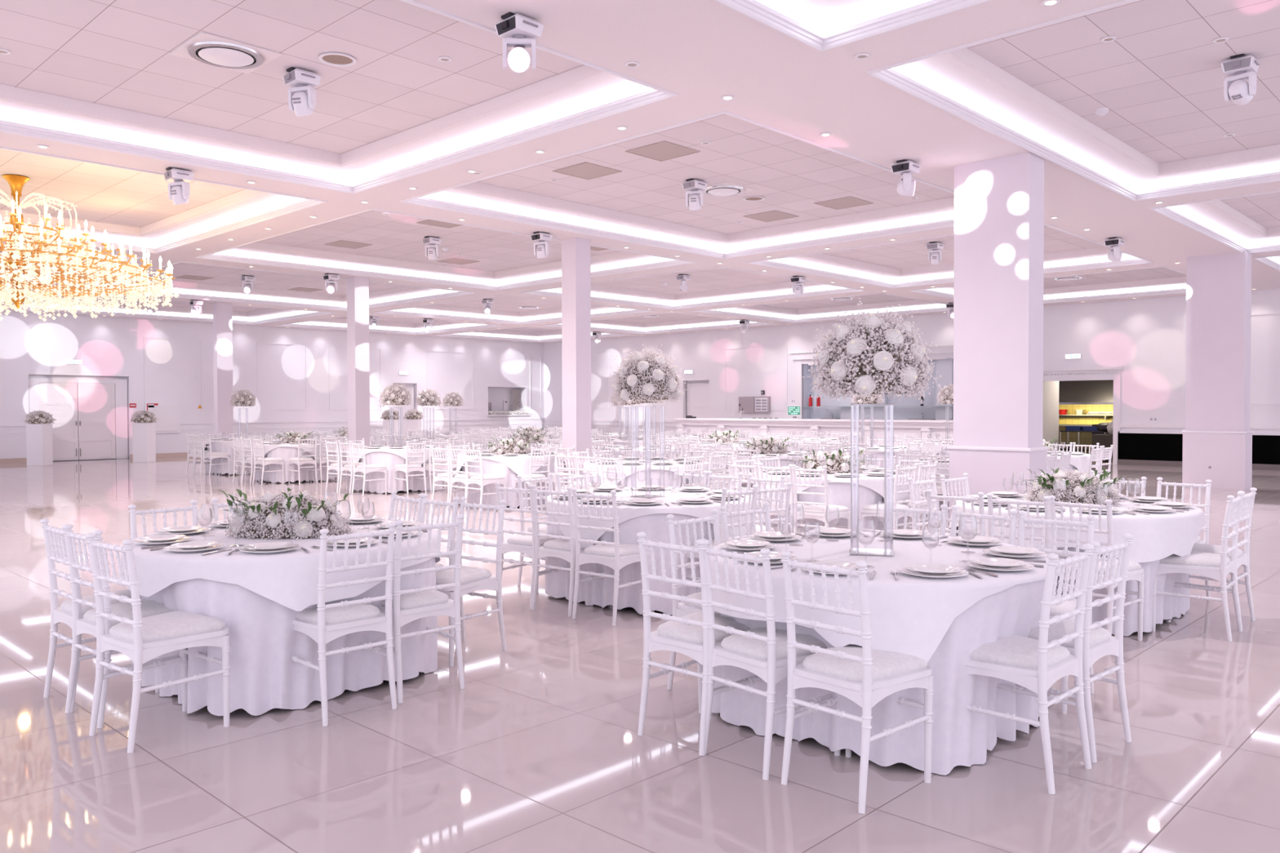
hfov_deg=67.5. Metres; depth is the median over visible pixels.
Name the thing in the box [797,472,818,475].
dinner plate
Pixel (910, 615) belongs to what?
cloth
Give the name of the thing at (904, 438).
chair
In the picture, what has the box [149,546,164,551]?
fork
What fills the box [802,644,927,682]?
cushion
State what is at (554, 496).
charger plate
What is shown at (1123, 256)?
light strip
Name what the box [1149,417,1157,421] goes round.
wall socket
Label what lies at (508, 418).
trim
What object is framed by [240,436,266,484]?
chair
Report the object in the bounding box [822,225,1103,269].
ceiling tiles
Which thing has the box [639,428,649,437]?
chair
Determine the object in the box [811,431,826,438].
chair
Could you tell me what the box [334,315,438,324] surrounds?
ceiling tiles
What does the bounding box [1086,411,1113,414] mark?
tray stack
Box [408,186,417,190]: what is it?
recessed light
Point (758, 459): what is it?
chair
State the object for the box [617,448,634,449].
charger plate
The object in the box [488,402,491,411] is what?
box
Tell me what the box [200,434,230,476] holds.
chair
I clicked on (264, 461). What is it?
chair
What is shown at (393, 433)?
chair
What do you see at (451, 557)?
chair
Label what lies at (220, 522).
dinner plate
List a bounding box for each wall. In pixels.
[0,310,544,458]
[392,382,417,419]
[488,386,526,414]
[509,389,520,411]
[543,288,1279,438]
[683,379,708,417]
[1042,381,1058,450]
[1058,404,1113,453]
[1117,432,1279,464]
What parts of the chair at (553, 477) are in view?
post, rail, post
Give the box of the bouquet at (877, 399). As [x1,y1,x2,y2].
[848,394,885,447]
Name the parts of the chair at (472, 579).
leg, post, seat frame, rail, rail, rail, rail, post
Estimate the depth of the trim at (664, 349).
35.43 m
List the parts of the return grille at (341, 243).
perforated panel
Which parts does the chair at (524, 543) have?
post, rail, rail, rail, rail, seat frame, post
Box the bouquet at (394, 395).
[378,382,413,447]
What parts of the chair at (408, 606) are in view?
post, seat frame, rail, rail, rail, rail, post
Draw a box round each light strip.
[0,83,652,184]
[0,255,124,280]
[4,196,304,247]
[23,303,314,320]
[101,283,456,306]
[214,249,672,285]
[294,321,486,331]
[392,307,632,320]
[422,192,954,252]
[458,332,605,339]
[543,285,844,305]
[591,320,755,330]
[711,303,946,319]
[755,0,930,34]
[769,254,1138,283]
[891,64,1279,191]
[926,284,1186,299]
[1167,205,1279,247]
[1266,256,1279,263]
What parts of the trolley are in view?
post, post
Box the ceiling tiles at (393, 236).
[256,209,622,271]
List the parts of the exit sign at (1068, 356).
lit panel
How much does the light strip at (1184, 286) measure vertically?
0.084 m
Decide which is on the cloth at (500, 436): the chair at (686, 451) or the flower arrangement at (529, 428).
the flower arrangement at (529, 428)
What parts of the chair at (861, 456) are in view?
post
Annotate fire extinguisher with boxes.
[808,395,812,406]
[816,395,820,406]
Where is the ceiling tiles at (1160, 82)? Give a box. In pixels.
[966,0,1279,164]
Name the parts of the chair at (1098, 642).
seat frame, post, rail, rail, rail, rail, post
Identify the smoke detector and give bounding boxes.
[441,247,448,251]
[1094,107,1108,115]
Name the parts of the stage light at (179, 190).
control panel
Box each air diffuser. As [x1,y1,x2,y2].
[169,31,282,74]
[514,305,543,308]
[640,315,663,317]
[702,181,757,197]
[829,296,858,300]
[1048,275,1088,280]
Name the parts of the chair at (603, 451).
rail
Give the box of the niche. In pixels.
[802,360,935,419]
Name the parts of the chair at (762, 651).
post, rail, rail, rail, rail, seat frame, post, leg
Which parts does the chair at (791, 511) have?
post, rail, rail, seat frame, post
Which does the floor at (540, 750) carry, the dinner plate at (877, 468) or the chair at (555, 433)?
the chair at (555, 433)
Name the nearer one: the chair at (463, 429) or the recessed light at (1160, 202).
the recessed light at (1160, 202)
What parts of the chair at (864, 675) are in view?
post, rail, rail, rail, rail, leg, seat frame, post, leg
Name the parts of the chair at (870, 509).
seat frame, post, rail, rail, rail, rail, post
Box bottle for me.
[920,395,923,405]
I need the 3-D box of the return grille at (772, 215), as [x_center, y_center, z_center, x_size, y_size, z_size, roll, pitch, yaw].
[2.043,-3.279,14.953,0.620,0.009,0.620,1,2,44]
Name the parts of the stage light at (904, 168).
control panel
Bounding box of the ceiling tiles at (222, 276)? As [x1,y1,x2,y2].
[146,262,406,296]
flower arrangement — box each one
[219,487,354,540]
[274,431,313,443]
[335,426,347,436]
[485,437,534,454]
[512,430,547,444]
[515,426,544,435]
[708,430,744,443]
[741,436,789,453]
[791,448,871,474]
[1020,467,1123,506]
[1042,437,1057,453]
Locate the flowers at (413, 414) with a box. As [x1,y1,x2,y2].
[404,408,426,419]
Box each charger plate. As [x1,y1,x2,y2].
[133,536,192,545]
[155,527,209,535]
[163,542,224,552]
[208,522,229,528]
[239,544,299,554]
[327,538,378,547]
[343,517,385,524]
[364,447,381,448]
[370,444,384,446]
[375,522,424,528]
[382,531,422,538]
[388,447,404,448]
[478,453,495,456]
[502,453,519,456]
[553,495,585,499]
[577,499,612,504]
[591,488,623,492]
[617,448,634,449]
[622,462,642,465]
[625,501,663,506]
[635,486,667,490]
[647,457,667,459]
[651,462,673,465]
[675,499,714,504]
[678,488,711,492]
[705,491,737,494]
[706,496,742,500]
[720,542,776,551]
[737,555,798,564]
[748,534,801,542]
[764,453,782,455]
[767,471,789,475]
[786,453,804,455]
[795,473,822,476]
[802,567,868,575]
[807,529,859,537]
[833,474,860,477]
[864,447,879,448]
[864,473,892,476]
[869,469,895,471]
[876,444,892,446]
[880,531,933,539]
[899,566,968,578]
[933,459,949,462]
[946,537,1004,546]
[963,496,1001,499]
[966,560,1034,572]
[970,501,1006,506]
[982,548,1045,558]
[986,493,1023,497]
[1015,506,1059,511]
[1065,453,1085,454]
[1075,508,1122,514]
[1128,497,1171,502]
[1129,506,1176,513]
[1148,502,1194,508]
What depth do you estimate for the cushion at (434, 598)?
4.87 m
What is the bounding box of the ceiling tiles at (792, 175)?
[476,113,954,234]
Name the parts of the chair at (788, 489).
post, rail, rail, rail, post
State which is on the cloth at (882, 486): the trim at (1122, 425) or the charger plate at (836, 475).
the charger plate at (836, 475)
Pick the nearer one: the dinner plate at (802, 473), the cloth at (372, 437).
the dinner plate at (802, 473)
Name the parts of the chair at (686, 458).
post, rail, rail, post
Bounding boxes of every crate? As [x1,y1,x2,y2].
[1065,426,1082,431]
[1081,426,1099,431]
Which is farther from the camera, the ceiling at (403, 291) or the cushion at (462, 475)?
the ceiling at (403, 291)
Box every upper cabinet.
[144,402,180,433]
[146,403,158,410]
[738,396,770,413]
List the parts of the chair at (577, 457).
post, rail, rail, rail, post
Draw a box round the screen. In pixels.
[787,405,801,418]
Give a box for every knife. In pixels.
[140,545,169,549]
[200,548,232,555]
[726,551,746,553]
[770,565,782,568]
[795,531,813,538]
[869,570,875,580]
[968,572,982,578]
[1029,563,1044,567]
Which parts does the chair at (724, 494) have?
seat frame, post, rail, rail, rail, post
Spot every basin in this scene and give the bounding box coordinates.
[820,412,839,419]
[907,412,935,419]
[907,418,935,419]
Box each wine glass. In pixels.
[200,503,214,536]
[226,504,244,546]
[778,515,793,552]
[787,505,804,546]
[804,524,820,561]
[825,506,839,542]
[856,519,875,567]
[875,501,892,542]
[928,517,942,546]
[958,517,977,561]
[960,518,976,553]
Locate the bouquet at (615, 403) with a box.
[609,389,635,439]
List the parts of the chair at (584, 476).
post, rail, post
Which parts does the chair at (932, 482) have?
post, rail, rail, rail, post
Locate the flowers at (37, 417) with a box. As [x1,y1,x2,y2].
[23,409,57,424]
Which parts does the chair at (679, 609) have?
post, rail, seat frame, rail, rail, rail, post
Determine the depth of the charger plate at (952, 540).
4.78 m
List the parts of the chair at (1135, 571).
post, rail, rail, rail, rail, seat frame, post, leg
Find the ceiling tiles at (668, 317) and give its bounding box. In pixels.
[605,313,708,323]
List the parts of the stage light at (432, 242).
control panel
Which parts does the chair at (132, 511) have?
post, rail, post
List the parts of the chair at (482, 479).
post, rail, rail, rail, rail, post, seat frame, leg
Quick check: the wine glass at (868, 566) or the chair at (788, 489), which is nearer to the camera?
the wine glass at (868, 566)
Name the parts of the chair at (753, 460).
post, rail, post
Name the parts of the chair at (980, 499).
post, rail, rail, rail, post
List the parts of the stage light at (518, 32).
control panel, carry handle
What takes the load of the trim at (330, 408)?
attached to the wall at (28, 344)
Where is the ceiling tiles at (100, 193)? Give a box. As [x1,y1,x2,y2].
[0,148,244,227]
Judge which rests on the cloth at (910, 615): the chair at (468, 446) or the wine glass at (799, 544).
the wine glass at (799, 544)
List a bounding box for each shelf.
[804,405,953,407]
[1058,414,1113,419]
[1060,448,1091,450]
[1061,430,1106,432]
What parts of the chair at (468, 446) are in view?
post, rail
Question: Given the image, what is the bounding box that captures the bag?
[1106,421,1112,434]
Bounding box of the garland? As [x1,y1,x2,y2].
[488,410,528,414]
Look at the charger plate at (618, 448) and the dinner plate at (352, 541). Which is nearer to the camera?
the dinner plate at (352, 541)
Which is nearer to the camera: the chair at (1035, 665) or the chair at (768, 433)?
the chair at (1035, 665)
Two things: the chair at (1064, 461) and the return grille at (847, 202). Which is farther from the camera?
the return grille at (847, 202)
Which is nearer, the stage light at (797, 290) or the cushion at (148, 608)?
the cushion at (148, 608)
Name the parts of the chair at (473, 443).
rail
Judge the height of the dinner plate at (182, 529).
0.018 m
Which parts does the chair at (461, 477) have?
post, rail, rail, rail, rail, seat frame, post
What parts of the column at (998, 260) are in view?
moulding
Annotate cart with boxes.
[1092,433,1112,459]
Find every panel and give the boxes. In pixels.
[840,394,887,419]
[935,358,953,419]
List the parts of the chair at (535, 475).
post, seat frame, rail, rail, rail, rail, post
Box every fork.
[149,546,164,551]
[226,548,239,555]
[310,546,333,551]
[890,570,898,580]
[929,535,947,540]
[964,568,998,577]
[1016,559,1045,562]
[1123,511,1150,515]
[1172,508,1189,511]
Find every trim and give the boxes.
[0,146,328,253]
[0,328,1,410]
[0,424,26,426]
[0,431,26,433]
[3,242,142,285]
[8,295,336,324]
[91,261,479,311]
[129,419,382,425]
[129,426,383,431]
[143,336,203,409]
[195,208,695,290]
[256,342,307,409]
[275,315,506,334]
[328,345,382,409]
[372,294,655,324]
[399,111,954,258]
[421,417,544,421]
[421,422,544,426]
[426,350,474,408]
[435,326,630,342]
[520,266,866,309]
[529,355,541,408]
[537,312,776,333]
[542,423,676,426]
[543,418,676,422]
[591,351,608,408]
[622,348,666,408]
[690,293,950,322]
[713,0,991,52]
[724,344,786,410]
[746,223,1154,288]
[787,342,953,418]
[907,266,1186,303]
[1043,366,1122,464]
[1118,431,1279,435]
[1120,423,1279,429]
[1149,190,1279,253]
[1181,311,1279,404]
[1252,254,1279,271]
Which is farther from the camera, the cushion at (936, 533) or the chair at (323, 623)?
the cushion at (936, 533)
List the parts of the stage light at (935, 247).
control panel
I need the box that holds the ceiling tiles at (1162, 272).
[1043,266,1186,288]
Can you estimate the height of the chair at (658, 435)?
0.907 m
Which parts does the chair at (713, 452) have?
post, rail, post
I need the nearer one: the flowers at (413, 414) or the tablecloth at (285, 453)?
the tablecloth at (285, 453)
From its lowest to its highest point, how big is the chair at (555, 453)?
0.907 m
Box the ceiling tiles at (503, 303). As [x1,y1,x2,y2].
[439,295,561,311]
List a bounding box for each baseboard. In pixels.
[0,457,26,463]
[129,452,190,458]
[1117,459,1279,470]
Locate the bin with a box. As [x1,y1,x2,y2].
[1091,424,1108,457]
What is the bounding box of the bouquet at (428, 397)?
[415,387,442,408]
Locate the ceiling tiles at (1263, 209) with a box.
[1219,191,1279,228]
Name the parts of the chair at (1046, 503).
post, rail, rail, rail, post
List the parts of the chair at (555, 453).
post, rail, rail, rail, post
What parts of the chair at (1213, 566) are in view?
leg, seat frame, post, rail, rail, rail, rail, post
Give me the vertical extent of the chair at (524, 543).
0.907 m
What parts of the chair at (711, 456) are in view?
post, rail, rail, post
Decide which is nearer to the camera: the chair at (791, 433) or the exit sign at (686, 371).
the chair at (791, 433)
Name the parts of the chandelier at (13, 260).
arm, arm, stem, arm, arm, fountain crown, arm, arm, arm, arm, arm, arm, arm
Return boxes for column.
[213,302,233,438]
[346,275,369,479]
[561,236,591,484]
[946,151,1048,522]
[1181,251,1253,490]
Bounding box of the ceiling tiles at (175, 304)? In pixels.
[53,295,270,311]
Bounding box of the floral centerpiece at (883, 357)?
[802,297,941,556]
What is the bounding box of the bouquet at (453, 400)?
[441,391,463,433]
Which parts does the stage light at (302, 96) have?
control panel, carry handle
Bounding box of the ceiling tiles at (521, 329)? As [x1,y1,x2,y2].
[501,327,561,333]
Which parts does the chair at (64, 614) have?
post, rail, rail, rail, rail, seat frame, post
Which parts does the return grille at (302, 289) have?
perforated panel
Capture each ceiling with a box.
[0,0,1279,342]
[0,64,636,177]
[0,189,291,241]
[7,253,105,276]
[27,299,302,320]
[112,279,440,306]
[228,242,656,281]
[292,318,472,331]
[391,304,633,320]
[438,182,954,247]
[456,329,604,339]
[557,281,842,305]
[591,317,739,331]
[727,299,945,319]
[780,0,890,22]
[783,246,1132,283]
[904,47,1279,185]
[942,276,1186,299]
[1176,200,1279,246]
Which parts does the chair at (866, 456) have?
post, rail, post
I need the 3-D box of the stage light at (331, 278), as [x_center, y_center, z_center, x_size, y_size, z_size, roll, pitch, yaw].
[-6.115,-2.825,18.991,0.250,0.394,0.250,1,2,44]
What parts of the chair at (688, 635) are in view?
post, rail, rail, rail, rail, seat frame, leg, post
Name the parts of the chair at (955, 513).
post, rail, post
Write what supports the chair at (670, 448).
on the floor at (540, 750)
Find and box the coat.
[1095,422,1109,432]
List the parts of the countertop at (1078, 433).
leg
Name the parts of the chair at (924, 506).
post, seat frame, rail, post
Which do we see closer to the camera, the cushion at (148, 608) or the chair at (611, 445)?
the cushion at (148, 608)
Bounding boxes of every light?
[0,0,677,193]
[0,48,10,54]
[36,144,49,148]
[146,299,155,314]
[163,167,194,204]
[189,299,203,315]
[240,275,255,293]
[245,180,256,183]
[282,66,320,116]
[322,273,339,293]
[368,315,379,328]
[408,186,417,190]
[422,235,441,259]
[422,318,434,332]
[437,56,451,62]
[466,169,476,173]
[472,171,482,174]
[481,298,493,313]
[494,11,543,73]
[530,231,552,257]
[534,149,545,153]
[591,331,601,342]
[616,125,627,130]
[625,61,639,67]
[675,274,690,292]
[681,178,707,210]
[701,140,711,144]
[720,94,733,100]
[738,319,750,333]
[790,275,806,295]
[819,132,831,136]
[854,53,870,59]
[866,0,1279,201]
[890,159,921,195]
[925,241,944,264]
[945,302,953,318]
[1041,0,1060,6]
[1100,35,1116,42]
[1103,236,1124,262]
[1154,200,1164,204]
[1213,36,1229,43]
[1221,53,1259,105]
[1222,133,1235,137]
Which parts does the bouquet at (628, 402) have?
plate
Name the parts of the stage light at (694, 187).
control panel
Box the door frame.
[28,374,129,462]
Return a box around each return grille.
[176,275,213,279]
[287,287,322,292]
[324,240,373,248]
[416,219,462,227]
[436,257,479,264]
[552,161,622,179]
[590,245,607,250]
[625,140,700,161]
[743,210,798,222]
[813,195,873,209]
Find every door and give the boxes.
[38,382,115,461]
[393,386,413,438]
[686,382,708,417]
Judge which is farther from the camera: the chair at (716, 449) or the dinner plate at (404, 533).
the chair at (716, 449)
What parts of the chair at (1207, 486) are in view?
post, rail, rail, seat frame, post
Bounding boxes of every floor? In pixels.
[0,456,1279,852]
[1089,453,1112,463]
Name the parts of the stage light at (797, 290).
control panel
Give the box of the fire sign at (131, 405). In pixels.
[129,403,136,407]
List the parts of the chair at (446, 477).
post, rail, rail, rail, seat frame, post, leg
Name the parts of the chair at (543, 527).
post, rail, rail, rail, rail, post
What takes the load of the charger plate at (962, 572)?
on the cloth at (910, 615)
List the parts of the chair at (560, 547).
post, rail, rail, rail, rail, seat frame, post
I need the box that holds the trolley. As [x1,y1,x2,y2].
[1059,430,1112,460]
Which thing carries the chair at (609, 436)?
on the floor at (540, 750)
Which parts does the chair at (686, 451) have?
rail, post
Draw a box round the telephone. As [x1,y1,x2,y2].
[685,415,696,417]
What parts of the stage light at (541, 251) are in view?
control panel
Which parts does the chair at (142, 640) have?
post, rail, rail, rail, rail, post, seat frame, leg, leg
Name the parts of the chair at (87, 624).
post, rail, rail, rail, rail, seat frame, post, leg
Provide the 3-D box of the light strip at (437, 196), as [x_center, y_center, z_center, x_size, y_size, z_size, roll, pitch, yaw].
[1.131,-3.061,12.845,5.390,0.084,6.670,1,2,44]
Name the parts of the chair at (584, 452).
post, rail, post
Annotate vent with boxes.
[292,97,301,103]
[1231,93,1242,99]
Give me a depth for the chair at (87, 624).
4.55 m
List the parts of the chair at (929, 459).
post, rail, post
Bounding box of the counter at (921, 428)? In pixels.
[674,417,953,446]
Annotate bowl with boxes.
[1075,409,1083,414]
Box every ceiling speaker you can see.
[318,52,356,66]
[742,195,764,201]
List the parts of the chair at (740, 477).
post, rail, post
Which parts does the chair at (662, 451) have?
post, rail, post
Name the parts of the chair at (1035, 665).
seat frame, post, rail, rail, rail, rail, post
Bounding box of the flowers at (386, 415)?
[380,408,403,419]
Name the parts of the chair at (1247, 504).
post, seat frame, rail, rail, rail, rail, post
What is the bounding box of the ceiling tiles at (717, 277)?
[592,266,791,294]
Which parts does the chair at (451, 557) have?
post, rail, rail, rail, post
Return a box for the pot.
[1058,409,1067,414]
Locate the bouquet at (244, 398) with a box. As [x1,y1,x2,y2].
[229,389,257,438]
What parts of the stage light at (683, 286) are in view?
control panel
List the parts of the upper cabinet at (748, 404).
cabinet door, breaker plate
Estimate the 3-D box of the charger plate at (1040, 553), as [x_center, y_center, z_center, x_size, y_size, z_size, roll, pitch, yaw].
[1.732,0.591,4.442,0.274,0.019,0.274,1,2,44]
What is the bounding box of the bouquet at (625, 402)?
[613,386,646,448]
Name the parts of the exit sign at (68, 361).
lit panel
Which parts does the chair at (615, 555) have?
post, rail, rail, rail, rail, seat frame, post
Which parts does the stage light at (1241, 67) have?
control panel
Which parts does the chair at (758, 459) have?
post, rail, post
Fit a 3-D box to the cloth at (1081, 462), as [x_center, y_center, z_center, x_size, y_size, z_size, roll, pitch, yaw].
[5.793,0.600,14.205,1.617,0.398,1.617,0,1,-14]
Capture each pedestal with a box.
[26,423,53,466]
[132,422,155,462]
[382,419,399,437]
[406,418,421,438]
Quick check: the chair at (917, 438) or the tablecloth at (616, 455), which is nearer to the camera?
the tablecloth at (616, 455)
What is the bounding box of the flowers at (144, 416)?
[130,409,159,422]
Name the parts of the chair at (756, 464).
post, rail, rail, rail, post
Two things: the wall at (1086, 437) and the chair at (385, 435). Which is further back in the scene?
the wall at (1086, 437)
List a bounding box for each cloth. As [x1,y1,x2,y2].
[118,520,440,611]
[204,438,280,454]
[252,441,336,463]
[322,435,385,442]
[347,445,442,465]
[391,438,466,451]
[422,433,484,441]
[456,451,566,478]
[488,441,562,453]
[497,435,562,441]
[544,488,751,549]
[582,458,708,486]
[591,433,643,438]
[591,438,660,446]
[591,446,678,459]
[674,435,709,446]
[682,441,748,453]
[709,531,1064,662]
[716,451,816,474]
[755,469,911,503]
[780,438,844,451]
[819,445,915,462]
[909,441,953,455]
[913,457,949,484]
[948,493,1206,563]
[1047,452,1090,473]
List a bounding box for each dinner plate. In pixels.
[139,534,186,542]
[160,525,203,533]
[169,541,218,550]
[213,519,231,525]
[245,542,293,551]
[328,537,373,544]
[345,515,381,521]
[377,528,417,535]
[381,520,419,527]
[555,493,573,497]
[563,488,590,493]
[582,497,611,502]
[593,486,619,489]
[622,457,639,458]
[622,462,640,463]
[628,498,659,503]
[638,485,663,488]
[649,457,666,458]
[653,462,671,463]
[680,486,706,490]
[680,497,710,502]
[709,489,736,493]
[709,493,738,498]
[725,539,770,548]
[744,551,792,560]
[753,531,795,538]
[768,471,789,473]
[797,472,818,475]
[811,560,857,569]
[812,527,853,534]
[835,473,857,475]
[866,471,888,475]
[872,467,892,470]
[880,470,902,472]
[885,528,928,537]
[906,563,960,574]
[952,535,998,543]
[967,494,998,498]
[971,557,1025,568]
[977,499,998,504]
[989,491,1018,495]
[989,546,1039,555]
[1019,504,1044,509]
[1081,507,1117,512]
[1133,496,1166,501]
[1134,506,1172,511]
[1154,502,1190,506]
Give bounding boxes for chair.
[40,518,142,712]
[62,524,180,728]
[85,533,230,753]
[128,500,198,661]
[185,433,207,475]
[192,434,220,475]
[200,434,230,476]
[204,432,222,439]
[210,493,265,521]
[226,431,242,438]
[231,436,254,482]
[235,433,261,475]
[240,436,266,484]
[251,437,284,484]
[253,435,271,479]
[266,433,283,441]
[288,436,317,484]
[291,522,397,726]
[310,431,319,440]
[310,436,338,483]
[316,430,330,440]
[318,431,343,461]
[324,440,359,493]
[325,434,336,442]
[337,434,347,462]
[337,440,368,493]
[345,438,364,488]
[351,440,386,496]
[368,437,388,446]
[373,433,383,444]
[373,514,465,703]
[375,431,389,445]
[383,430,391,440]
[384,433,394,445]
[387,432,403,444]
[387,489,422,521]
[391,430,399,439]
[393,434,406,445]
[393,440,426,494]
[406,431,422,438]
[408,429,416,438]
[416,440,448,493]
[417,429,426,437]
[419,493,459,566]
[425,437,437,444]
[426,429,435,437]
[431,445,462,508]
[433,427,444,433]
[435,496,506,666]
[437,437,450,470]
[439,434,454,472]
[440,438,465,489]
[448,443,470,471]
[448,446,486,508]
[449,431,460,438]
[455,433,471,457]
[461,431,471,448]
[462,429,475,448]
[463,447,506,512]
[470,436,484,451]
[471,432,482,450]
[471,442,491,450]
[474,428,488,450]
[481,431,493,450]
[481,435,497,450]
[484,437,495,450]
[486,427,497,447]
[492,430,505,437]
[493,431,503,439]
[494,481,565,609]
[501,427,510,435]
[501,435,515,439]
[504,431,515,439]
[506,429,519,435]
[509,427,518,435]
[511,446,551,507]
[516,472,553,585]
[530,484,609,617]
[535,441,552,450]
[538,445,576,491]
[543,431,556,439]
[544,436,561,453]
[549,434,562,441]
[554,452,591,491]
[555,471,588,491]
[566,448,589,484]
[571,487,654,626]
[574,453,599,489]
[591,429,602,438]
[591,434,595,446]
[591,438,607,446]
[591,441,595,454]
[592,448,614,457]
[593,431,605,438]
[595,441,614,457]
[597,434,611,444]
[599,454,635,488]
[622,427,633,433]
[627,429,638,438]
[634,431,647,437]
[636,531,757,755]
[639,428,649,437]
[642,433,656,446]
[644,438,660,446]
[648,431,662,444]
[654,441,672,458]
[657,433,670,444]
[661,431,675,444]
[661,447,683,458]
[662,438,678,448]
[665,436,681,447]
[666,453,705,488]
[666,509,720,689]
[671,431,684,450]
[671,435,683,456]
[672,469,707,488]
[673,440,690,458]
[679,438,697,457]
[682,436,698,457]
[684,431,697,440]
[685,434,698,441]
[685,448,708,462]
[685,484,759,579]
[690,452,728,490]
[692,444,723,479]
[697,442,714,461]
[699,437,716,462]
[703,538,840,780]
[706,471,742,491]
[710,448,735,489]
[712,445,742,490]
[716,441,733,451]
[720,502,771,542]
[727,461,775,525]
[733,456,755,496]
[734,434,746,440]
[735,446,758,484]
[737,431,749,440]
[738,430,751,441]
[745,482,791,535]
[746,473,785,532]
[747,434,764,441]
[756,454,780,471]
[757,433,773,438]
[759,431,769,436]
[759,462,808,533]
[764,435,779,440]
[773,433,790,450]
[773,441,793,450]
[780,550,933,813]
[790,433,805,451]
[791,464,851,533]
[795,441,816,451]
[803,440,823,452]
[804,438,817,450]
[805,445,823,459]
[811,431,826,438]
[817,437,831,447]
[817,442,839,453]
[823,440,844,453]
[826,431,841,438]
[826,444,841,453]
[835,433,847,444]
[843,431,858,444]
[846,440,878,469]
[848,432,860,445]
[853,454,863,466]
[860,463,919,532]
[864,454,896,469]
[866,437,884,445]
[884,500,947,535]
[885,437,905,446]
[886,440,920,493]
[888,447,913,479]
[889,461,938,530]
[894,434,906,445]
[895,435,920,458]
[896,450,940,522]
[898,456,931,529]
[904,434,915,445]
[906,438,927,459]
[906,446,922,493]
[907,475,958,536]
[911,440,934,465]
[915,436,935,455]
[925,452,949,525]
[925,488,985,536]
[937,436,953,455]
[939,472,969,528]
[950,505,1017,545]
[964,543,1093,794]
[986,493,1070,595]
[1015,533,1133,763]
[1017,510,1095,714]
[1046,448,1057,470]
[1046,452,1057,475]
[1048,441,1072,452]
[1048,495,1144,640]
[1050,450,1071,484]
[1072,442,1099,471]
[1088,445,1102,479]
[1091,444,1113,484]
[1094,474,1146,497]
[1151,491,1244,641]
[1156,476,1212,596]
[1175,487,1257,626]
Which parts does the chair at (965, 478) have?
post, rail, post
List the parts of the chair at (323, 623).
post, seat frame, rail, rail, rail, rail, post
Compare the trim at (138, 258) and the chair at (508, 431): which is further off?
the chair at (508, 431)
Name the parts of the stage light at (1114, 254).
control panel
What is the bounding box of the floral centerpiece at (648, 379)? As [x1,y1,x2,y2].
[608,341,686,498]
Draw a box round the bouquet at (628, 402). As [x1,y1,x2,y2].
[626,400,665,462]
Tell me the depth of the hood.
28.08 m
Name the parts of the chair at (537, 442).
rail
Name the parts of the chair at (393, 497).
post, rail, post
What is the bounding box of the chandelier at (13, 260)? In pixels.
[0,174,178,321]
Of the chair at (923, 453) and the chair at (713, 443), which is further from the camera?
the chair at (713, 443)
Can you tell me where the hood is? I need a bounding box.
[1058,379,1113,404]
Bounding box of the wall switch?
[503,400,508,410]
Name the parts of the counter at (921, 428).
panel moulding, panel moulding, panel moulding, cornice, panel moulding, panel moulding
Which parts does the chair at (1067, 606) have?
post, rail, rail, leg, seat frame, post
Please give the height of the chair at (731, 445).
0.907 m
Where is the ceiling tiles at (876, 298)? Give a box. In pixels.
[761,293,914,310]
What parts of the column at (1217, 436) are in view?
moulding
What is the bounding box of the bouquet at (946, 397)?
[934,383,953,441]
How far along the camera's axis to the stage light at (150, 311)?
26.26 m
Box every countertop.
[674,417,953,422]
[1058,423,1092,426]
[1058,423,1092,452]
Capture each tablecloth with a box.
[141,557,437,715]
[206,442,253,475]
[255,446,337,483]
[330,440,384,462]
[351,451,442,493]
[417,442,462,469]
[431,435,480,449]
[456,457,563,507]
[544,508,750,614]
[582,466,706,487]
[596,452,676,459]
[608,442,633,446]
[683,446,729,458]
[711,579,1050,775]
[716,457,802,489]
[755,482,906,533]
[798,442,833,451]
[822,449,913,478]
[915,448,949,455]
[916,466,949,518]
[958,525,1190,636]
[1047,458,1078,474]
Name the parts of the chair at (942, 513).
post, rail, post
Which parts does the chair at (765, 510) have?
post, rail, post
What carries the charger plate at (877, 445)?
on the cloth at (882, 449)
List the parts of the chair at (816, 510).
post, rail, rail, rail, rail, seat frame, post, leg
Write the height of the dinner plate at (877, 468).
0.018 m
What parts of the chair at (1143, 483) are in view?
rail, post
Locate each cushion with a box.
[60,589,142,615]
[83,599,173,626]
[109,610,225,642]
[296,600,380,624]
[380,585,448,608]
[435,562,444,566]
[435,565,491,585]
[436,471,462,477]
[454,473,480,478]
[470,474,504,479]
[506,532,555,546]
[515,473,546,479]
[527,524,546,533]
[543,471,568,477]
[543,538,594,551]
[561,484,591,489]
[582,485,596,489]
[583,542,647,556]
[657,611,750,644]
[684,591,702,608]
[689,538,715,546]
[690,484,720,490]
[710,480,728,486]
[720,626,826,660]
[755,524,774,532]
[768,502,808,510]
[800,504,848,513]
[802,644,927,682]
[862,502,909,511]
[899,498,927,507]
[906,493,923,500]
[924,528,958,536]
[968,635,1070,669]
[1027,616,1111,647]
[1049,595,1076,617]
[1057,555,1066,560]
[1071,556,1141,573]
[1160,551,1230,567]
[1191,542,1243,559]
[1195,536,1200,542]
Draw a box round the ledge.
[486,414,530,416]
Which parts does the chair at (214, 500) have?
post, rail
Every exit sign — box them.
[66,359,82,364]
[398,371,408,375]
[684,369,693,373]
[1065,353,1081,359]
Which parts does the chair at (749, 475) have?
post, rail, rail, post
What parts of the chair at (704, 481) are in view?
post, rail, post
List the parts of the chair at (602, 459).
post, rail, rail, rail, rail, post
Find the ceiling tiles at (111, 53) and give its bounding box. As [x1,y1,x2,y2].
[0,0,583,154]

